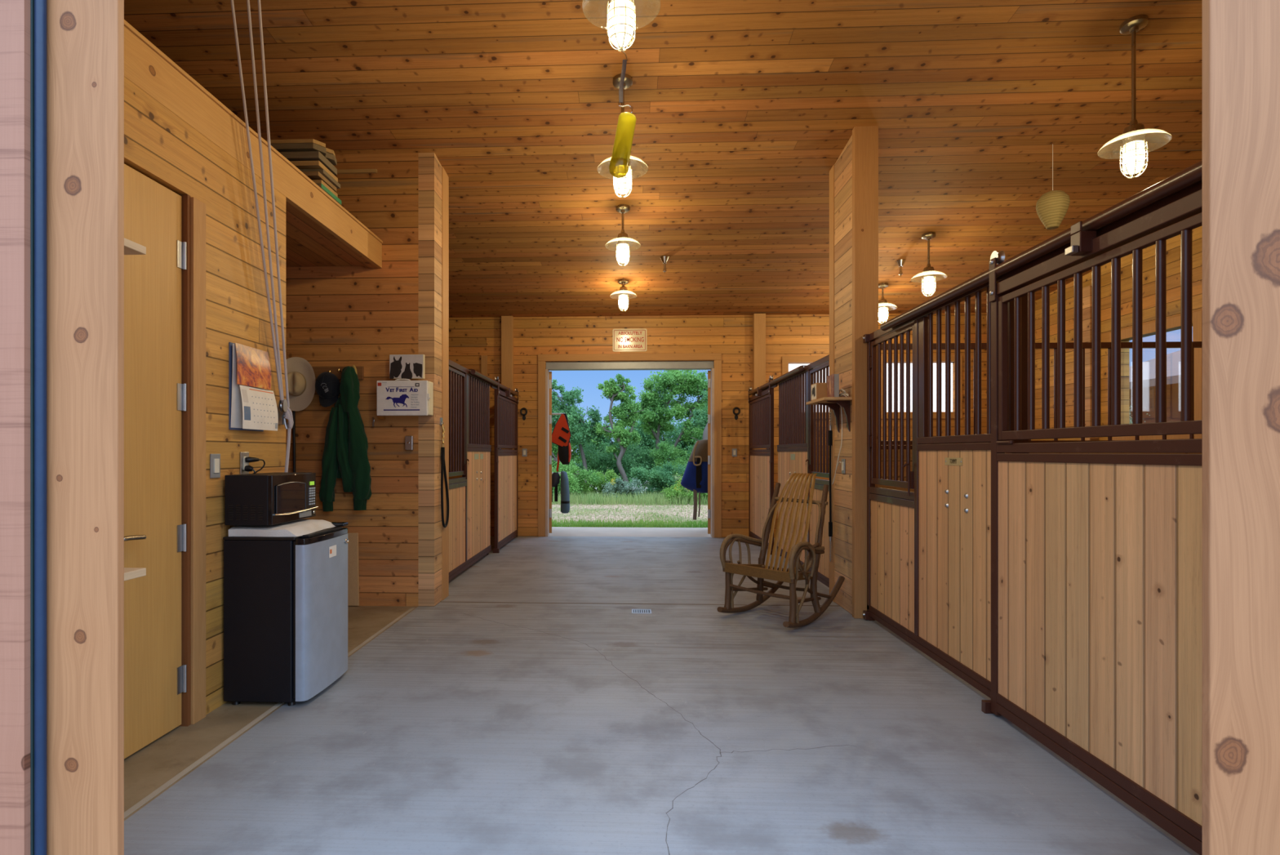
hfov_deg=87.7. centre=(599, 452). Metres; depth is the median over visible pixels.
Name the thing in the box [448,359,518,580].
stall
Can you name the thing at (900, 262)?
sprinkler head
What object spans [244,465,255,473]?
plug
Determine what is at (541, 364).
trim
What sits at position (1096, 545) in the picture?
door
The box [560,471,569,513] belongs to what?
pad
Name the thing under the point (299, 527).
towel
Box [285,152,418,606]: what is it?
wall
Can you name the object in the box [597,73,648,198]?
pendant lamp
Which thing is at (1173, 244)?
wall
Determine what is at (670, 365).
trim
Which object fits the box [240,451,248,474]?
power outlet
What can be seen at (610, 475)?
shrub
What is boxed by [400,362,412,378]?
print
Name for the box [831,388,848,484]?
cable
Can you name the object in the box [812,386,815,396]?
print
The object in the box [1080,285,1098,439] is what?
trim
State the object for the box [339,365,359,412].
hood
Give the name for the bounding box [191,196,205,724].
trim
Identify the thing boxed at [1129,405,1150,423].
shrub
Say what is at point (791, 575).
rocking chair
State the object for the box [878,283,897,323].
pendant lamp
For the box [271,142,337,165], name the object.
board
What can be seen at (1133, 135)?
pendant lamp
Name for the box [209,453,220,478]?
light switch
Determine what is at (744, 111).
ceiling
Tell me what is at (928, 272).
pendant lamp
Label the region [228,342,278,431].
calendar
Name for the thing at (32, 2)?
trim
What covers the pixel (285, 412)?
rope
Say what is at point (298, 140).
board
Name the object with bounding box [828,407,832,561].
lead rope
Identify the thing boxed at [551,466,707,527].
ground
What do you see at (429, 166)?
wall
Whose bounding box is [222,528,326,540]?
towel
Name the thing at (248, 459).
plug
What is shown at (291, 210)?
trim
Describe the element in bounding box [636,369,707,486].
oak tree
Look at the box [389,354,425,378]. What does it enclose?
picture
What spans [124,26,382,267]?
trim
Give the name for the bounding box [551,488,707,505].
grass
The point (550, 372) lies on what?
door
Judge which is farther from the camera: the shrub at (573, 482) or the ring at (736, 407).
the shrub at (573, 482)
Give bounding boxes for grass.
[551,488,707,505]
[551,516,707,527]
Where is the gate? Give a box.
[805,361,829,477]
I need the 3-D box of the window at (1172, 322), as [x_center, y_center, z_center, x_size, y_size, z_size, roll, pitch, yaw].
[5.832,-0.720,6.975,0.095,1.280,1.220,0,0,3]
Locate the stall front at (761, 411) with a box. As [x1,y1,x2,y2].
[747,375,773,549]
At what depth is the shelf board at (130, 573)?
2.00 m
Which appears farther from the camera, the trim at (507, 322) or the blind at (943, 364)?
the trim at (507, 322)
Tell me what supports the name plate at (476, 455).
attached to the stall at (469, 499)
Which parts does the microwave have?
window trim, panel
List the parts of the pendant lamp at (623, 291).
lamp shade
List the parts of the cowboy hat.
crown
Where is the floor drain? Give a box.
[631,608,651,613]
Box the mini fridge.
[222,521,348,705]
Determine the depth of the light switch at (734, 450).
9.71 m
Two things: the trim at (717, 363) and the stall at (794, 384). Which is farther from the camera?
the trim at (717, 363)
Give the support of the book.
on the wall shelf
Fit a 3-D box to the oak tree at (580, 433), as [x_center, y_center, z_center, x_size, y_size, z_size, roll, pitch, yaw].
[-2.140,-0.416,19.938,4.603,3.467,2.074,0,0,17]
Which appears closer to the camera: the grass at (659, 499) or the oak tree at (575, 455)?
the grass at (659, 499)
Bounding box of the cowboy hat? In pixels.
[285,356,315,410]
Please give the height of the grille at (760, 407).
0.665 m
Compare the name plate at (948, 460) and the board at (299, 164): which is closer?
the name plate at (948, 460)
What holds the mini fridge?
on the floor
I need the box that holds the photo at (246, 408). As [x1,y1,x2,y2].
[244,405,250,420]
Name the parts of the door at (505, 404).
panel, rail, rail, rail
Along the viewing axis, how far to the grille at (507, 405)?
8.93 m
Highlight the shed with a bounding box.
[1129,350,1180,423]
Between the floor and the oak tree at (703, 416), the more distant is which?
the oak tree at (703, 416)
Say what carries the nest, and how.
hanging from the ceiling at (744, 111)
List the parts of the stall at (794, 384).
track rail, sill rail, sill rail, fixed panel, rail, kick rail, post, gate sill, gate panel, gate sill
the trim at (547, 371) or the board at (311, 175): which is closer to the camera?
the board at (311, 175)
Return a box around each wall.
[0,0,30,854]
[124,76,285,714]
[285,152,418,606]
[418,152,441,606]
[448,312,986,537]
[834,135,852,614]
[878,341,1201,492]
[1031,226,1201,439]
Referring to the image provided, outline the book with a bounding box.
[826,373,839,396]
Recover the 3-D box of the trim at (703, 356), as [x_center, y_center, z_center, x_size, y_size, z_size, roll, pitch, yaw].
[0.436,-1.401,9.775,2.692,0.101,0.030,0,0,3]
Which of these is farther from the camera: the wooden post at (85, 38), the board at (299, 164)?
the board at (299, 164)
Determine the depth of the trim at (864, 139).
4.97 m
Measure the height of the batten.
0.026 m
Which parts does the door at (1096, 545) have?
rail, rail, rail, panel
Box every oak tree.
[551,378,603,483]
[551,417,601,475]
[577,419,653,476]
[593,373,643,482]
[613,414,697,476]
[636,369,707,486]
[684,389,707,456]
[684,426,698,448]
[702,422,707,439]
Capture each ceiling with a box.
[124,0,1201,317]
[285,211,363,266]
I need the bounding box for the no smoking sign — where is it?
[613,328,647,351]
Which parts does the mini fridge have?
door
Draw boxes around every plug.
[244,456,265,473]
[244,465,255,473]
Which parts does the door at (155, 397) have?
lever handle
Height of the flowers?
0.456 m
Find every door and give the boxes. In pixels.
[124,164,186,758]
[494,376,519,547]
[549,371,551,533]
[707,370,710,533]
[989,189,1201,854]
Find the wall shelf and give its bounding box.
[805,396,852,432]
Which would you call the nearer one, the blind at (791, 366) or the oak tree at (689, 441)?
the blind at (791, 366)
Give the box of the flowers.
[609,478,688,491]
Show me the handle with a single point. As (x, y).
(293, 411)
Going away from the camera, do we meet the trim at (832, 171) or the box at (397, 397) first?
the box at (397, 397)
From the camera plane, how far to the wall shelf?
5.12 m
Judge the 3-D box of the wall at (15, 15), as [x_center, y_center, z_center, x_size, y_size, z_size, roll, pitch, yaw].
[0.516,-0.260,1.446,10.300,5.000,0.016,0,0,3]
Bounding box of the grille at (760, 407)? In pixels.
[750,394,769,448]
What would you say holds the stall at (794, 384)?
on the floor
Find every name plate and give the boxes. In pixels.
[474,453,478,459]
[790,453,795,459]
[944,457,962,465]
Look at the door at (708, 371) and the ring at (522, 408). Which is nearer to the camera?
the ring at (522, 408)
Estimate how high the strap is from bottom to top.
0.466 m
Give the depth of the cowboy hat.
5.33 m
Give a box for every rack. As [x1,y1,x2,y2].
[311,366,364,379]
[551,413,563,474]
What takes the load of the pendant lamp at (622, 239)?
hanging from the ceiling at (744, 111)
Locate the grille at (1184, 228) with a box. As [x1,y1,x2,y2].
[998,212,1201,439]
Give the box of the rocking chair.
[716,472,844,627]
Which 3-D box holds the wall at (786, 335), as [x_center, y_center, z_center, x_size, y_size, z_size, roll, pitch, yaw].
[0.893,-0.385,9.840,10.100,3.250,0.140,0,0,3]
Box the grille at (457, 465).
[448,366,469,479]
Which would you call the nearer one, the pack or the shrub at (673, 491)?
the pack
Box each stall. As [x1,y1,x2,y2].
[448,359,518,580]
[747,354,829,587]
[862,160,1201,713]
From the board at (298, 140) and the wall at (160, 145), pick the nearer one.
the wall at (160, 145)
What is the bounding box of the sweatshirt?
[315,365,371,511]
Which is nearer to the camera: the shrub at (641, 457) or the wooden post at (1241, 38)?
the wooden post at (1241, 38)
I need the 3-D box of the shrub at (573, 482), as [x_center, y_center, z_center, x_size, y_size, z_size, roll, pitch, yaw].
[-1.389,0.595,17.961,3.028,1.303,1.935,0,0,3]
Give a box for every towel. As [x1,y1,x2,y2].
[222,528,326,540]
[228,519,335,536]
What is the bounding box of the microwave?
[224,471,317,525]
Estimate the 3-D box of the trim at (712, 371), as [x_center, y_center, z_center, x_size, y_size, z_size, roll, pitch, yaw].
[1.665,0.005,9.791,0.035,2.470,0.168,0,0,3]
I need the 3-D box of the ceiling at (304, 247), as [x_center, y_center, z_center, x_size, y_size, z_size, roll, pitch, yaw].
[-3.156,-1.597,3.610,2.570,0.175,3.648,0,0,3]
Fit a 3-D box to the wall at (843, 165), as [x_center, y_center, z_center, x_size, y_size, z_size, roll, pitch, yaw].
[2.014,-0.596,5.271,0.150,3.672,0.488,0,0,3]
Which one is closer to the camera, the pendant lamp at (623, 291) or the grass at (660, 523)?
the pendant lamp at (623, 291)
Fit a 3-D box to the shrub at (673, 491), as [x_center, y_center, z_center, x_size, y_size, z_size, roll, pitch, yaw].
[2.619,0.824,16.916,2.242,0.843,1.292,0,0,-22]
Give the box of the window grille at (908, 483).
[867,322,914,495]
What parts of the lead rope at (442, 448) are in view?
ring plate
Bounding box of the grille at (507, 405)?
[497,395,516,448]
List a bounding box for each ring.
[520,407,527,420]
[733,406,740,419]
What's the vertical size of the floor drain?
0.003 m
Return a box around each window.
[782,355,829,418]
[880,355,962,418]
[1109,310,1201,439]
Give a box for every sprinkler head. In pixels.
[660,255,669,273]
[895,258,905,276]
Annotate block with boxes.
[811,382,826,400]
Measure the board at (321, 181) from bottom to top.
0.033 m
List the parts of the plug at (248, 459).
cord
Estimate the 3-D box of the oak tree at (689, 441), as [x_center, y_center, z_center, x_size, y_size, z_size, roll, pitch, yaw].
[5.281,-0.471,25.332,4.719,3.544,2.934,0,0,3]
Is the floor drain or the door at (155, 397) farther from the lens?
the floor drain
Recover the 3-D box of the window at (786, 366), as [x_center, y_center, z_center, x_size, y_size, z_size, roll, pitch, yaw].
[3.265,-0.945,9.698,1.210,0.910,0.130,0,0,3]
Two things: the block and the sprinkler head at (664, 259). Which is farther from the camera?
the sprinkler head at (664, 259)
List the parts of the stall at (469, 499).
gate panel, gate sill, gate sill, post, rail, kick rail, fixed panel, sill rail, sill rail, track rail, catch plate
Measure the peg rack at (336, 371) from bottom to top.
0.107 m
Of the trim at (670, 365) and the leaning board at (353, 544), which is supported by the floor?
the leaning board at (353, 544)
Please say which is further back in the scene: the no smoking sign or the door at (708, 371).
the door at (708, 371)
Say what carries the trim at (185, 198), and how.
attached to the wall at (160, 145)
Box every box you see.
[377,378,433,418]
[404,435,413,449]
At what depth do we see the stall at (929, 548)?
3.68 m
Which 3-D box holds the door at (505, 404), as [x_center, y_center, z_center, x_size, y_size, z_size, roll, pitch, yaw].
[-1.216,0.141,8.987,0.105,2.174,1.514,0,0,3]
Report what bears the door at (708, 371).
in the wall at (786, 335)
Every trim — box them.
[30,0,34,854]
[34,0,46,854]
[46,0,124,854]
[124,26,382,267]
[178,194,191,725]
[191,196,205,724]
[285,200,377,268]
[441,166,448,599]
[480,355,487,376]
[501,315,513,453]
[537,352,721,360]
[537,360,545,536]
[545,368,549,536]
[546,360,713,370]
[710,368,714,537]
[714,360,721,537]
[752,313,765,453]
[829,164,834,601]
[852,125,878,617]
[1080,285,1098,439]
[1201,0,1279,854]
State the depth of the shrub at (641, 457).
20.14 m
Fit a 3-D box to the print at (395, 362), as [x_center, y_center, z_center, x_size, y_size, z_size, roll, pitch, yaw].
[-1.620,-0.677,5.290,0.101,0.182,0.001,0,0,3]
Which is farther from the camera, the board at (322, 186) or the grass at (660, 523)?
the grass at (660, 523)
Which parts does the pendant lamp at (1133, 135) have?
rod, lamp shade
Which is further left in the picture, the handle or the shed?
the handle
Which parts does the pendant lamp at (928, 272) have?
rod, lamp shade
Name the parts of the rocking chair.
leg, arm, arm, rail, rail, leg, post, leg, rail, arm, arm, leg, post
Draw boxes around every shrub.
[551,457,603,495]
[573,435,679,487]
[577,468,619,494]
[601,476,645,497]
[623,456,686,496]
[648,439,690,484]
[659,471,707,502]
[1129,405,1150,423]
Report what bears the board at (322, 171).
on the board at (311, 175)
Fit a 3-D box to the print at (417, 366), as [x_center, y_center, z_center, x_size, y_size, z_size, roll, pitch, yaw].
[-1.444,-0.652,5.282,0.075,0.122,0.001,0,0,3]
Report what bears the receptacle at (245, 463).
attached to the power outlet at (243, 455)
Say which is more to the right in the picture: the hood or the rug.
the rug
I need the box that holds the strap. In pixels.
[551,471,559,502]
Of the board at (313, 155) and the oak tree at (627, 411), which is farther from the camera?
the oak tree at (627, 411)
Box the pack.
[551,413,573,471]
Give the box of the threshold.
[548,526,711,537]
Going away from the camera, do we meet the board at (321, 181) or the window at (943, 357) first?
the board at (321, 181)
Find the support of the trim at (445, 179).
attached to the wall at (429, 166)
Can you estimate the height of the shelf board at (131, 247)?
0.024 m
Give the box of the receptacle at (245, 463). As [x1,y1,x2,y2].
[243,456,248,469]
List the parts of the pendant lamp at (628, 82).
rod, lamp shade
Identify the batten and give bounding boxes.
[337,168,377,173]
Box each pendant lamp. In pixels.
[582,0,660,51]
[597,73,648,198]
[604,204,640,266]
[609,279,635,311]
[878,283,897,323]
[910,231,946,296]
[1097,14,1172,178]
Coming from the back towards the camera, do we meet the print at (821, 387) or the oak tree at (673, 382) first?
the oak tree at (673, 382)
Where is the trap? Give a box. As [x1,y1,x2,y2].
[608,49,636,177]
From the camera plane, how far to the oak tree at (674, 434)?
25.36 m
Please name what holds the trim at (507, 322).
attached to the wall at (786, 335)
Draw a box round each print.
[389,356,402,378]
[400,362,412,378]
[413,362,422,377]
[811,383,816,399]
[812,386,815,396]
[817,382,826,399]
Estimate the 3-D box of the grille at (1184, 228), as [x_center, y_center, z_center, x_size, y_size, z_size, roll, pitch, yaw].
[1.839,-0.390,2.367,0.028,0.665,1.459,0,0,3]
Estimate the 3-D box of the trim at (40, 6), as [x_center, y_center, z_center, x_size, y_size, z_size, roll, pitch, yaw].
[-1.300,-0.185,1.546,0.023,2.850,0.023,0,0,3]
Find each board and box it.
[124,237,146,254]
[124,567,146,580]
[264,138,335,156]
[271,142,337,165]
[279,151,337,174]
[289,160,337,182]
[298,168,340,188]
[302,171,336,191]
[311,179,337,197]
[315,182,341,204]
[347,532,359,605]
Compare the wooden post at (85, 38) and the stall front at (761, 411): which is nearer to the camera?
the wooden post at (85, 38)
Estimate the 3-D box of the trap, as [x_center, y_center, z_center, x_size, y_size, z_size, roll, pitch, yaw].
[0.101,-1.480,2.902,0.120,0.548,0.086,0,0,22]
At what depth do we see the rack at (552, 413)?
10.65 m
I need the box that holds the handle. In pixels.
[292,410,295,471]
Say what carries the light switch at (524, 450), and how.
attached to the wall at (786, 335)
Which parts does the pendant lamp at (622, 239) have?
rod, lamp shade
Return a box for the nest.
[1035,144,1070,229]
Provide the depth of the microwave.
3.25 m
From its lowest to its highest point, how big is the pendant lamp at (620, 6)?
0.880 m
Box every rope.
[230,0,293,471]
[440,417,448,527]
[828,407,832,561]
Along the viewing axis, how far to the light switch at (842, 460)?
5.25 m
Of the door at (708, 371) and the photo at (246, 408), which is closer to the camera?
the photo at (246, 408)
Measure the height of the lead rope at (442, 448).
0.920 m
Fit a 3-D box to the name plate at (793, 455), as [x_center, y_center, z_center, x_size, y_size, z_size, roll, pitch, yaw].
[2.115,0.048,7.277,0.004,0.065,0.190,0,0,3]
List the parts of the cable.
hanging cord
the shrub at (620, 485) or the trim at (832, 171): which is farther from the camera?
the shrub at (620, 485)
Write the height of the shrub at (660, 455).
1.510 m
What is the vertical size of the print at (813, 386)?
0.120 m
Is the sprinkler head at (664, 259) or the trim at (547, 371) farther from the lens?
the trim at (547, 371)
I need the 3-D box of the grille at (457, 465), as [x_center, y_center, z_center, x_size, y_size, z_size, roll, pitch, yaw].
[-1.401,-0.270,6.351,0.081,1.085,1.060,0,0,3]
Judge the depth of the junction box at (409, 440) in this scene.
5.33 m
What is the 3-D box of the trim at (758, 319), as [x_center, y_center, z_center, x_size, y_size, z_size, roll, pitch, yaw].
[2.321,-0.385,9.655,0.168,3.250,0.100,0,0,3]
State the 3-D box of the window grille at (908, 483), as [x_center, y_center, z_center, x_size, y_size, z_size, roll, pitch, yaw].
[1.971,-0.270,4.525,0.081,1.085,0.760,0,0,3]
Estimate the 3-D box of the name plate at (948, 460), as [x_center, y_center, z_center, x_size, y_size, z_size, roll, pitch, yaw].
[1.942,0.049,3.649,0.004,0.042,0.195,0,0,3]
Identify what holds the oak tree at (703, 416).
on the ground at (650, 506)
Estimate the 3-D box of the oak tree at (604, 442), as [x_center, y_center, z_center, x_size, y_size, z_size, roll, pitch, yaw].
[0.620,-0.047,25.502,3.253,2.700,2.448,0,0,7]
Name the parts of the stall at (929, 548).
post, gate sill, gate sill, gate panel, post, kick rail, rail, sill rail, sill rail, fixed panel, jamb post, track rail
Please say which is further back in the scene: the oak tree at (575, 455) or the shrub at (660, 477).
the oak tree at (575, 455)
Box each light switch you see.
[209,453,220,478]
[522,448,527,456]
[732,448,737,456]
[841,458,844,473]
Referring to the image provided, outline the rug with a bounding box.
[680,439,707,519]
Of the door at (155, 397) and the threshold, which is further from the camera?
the threshold
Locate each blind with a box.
[788,363,829,412]
[886,362,953,412]
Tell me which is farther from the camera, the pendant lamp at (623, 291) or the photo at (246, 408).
the pendant lamp at (623, 291)
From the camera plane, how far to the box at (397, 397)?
5.23 m
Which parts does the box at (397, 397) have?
carry handle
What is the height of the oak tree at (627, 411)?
3.550 m
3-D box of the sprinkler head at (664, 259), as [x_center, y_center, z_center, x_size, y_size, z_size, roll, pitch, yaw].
[0.740,-2.121,7.534,0.104,0.188,0.104,0,0,3]
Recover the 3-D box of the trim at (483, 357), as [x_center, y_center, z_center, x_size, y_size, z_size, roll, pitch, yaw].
[-1.712,-0.600,9.876,0.090,1.680,0.022,0,0,3]
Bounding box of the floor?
[124,535,1199,854]

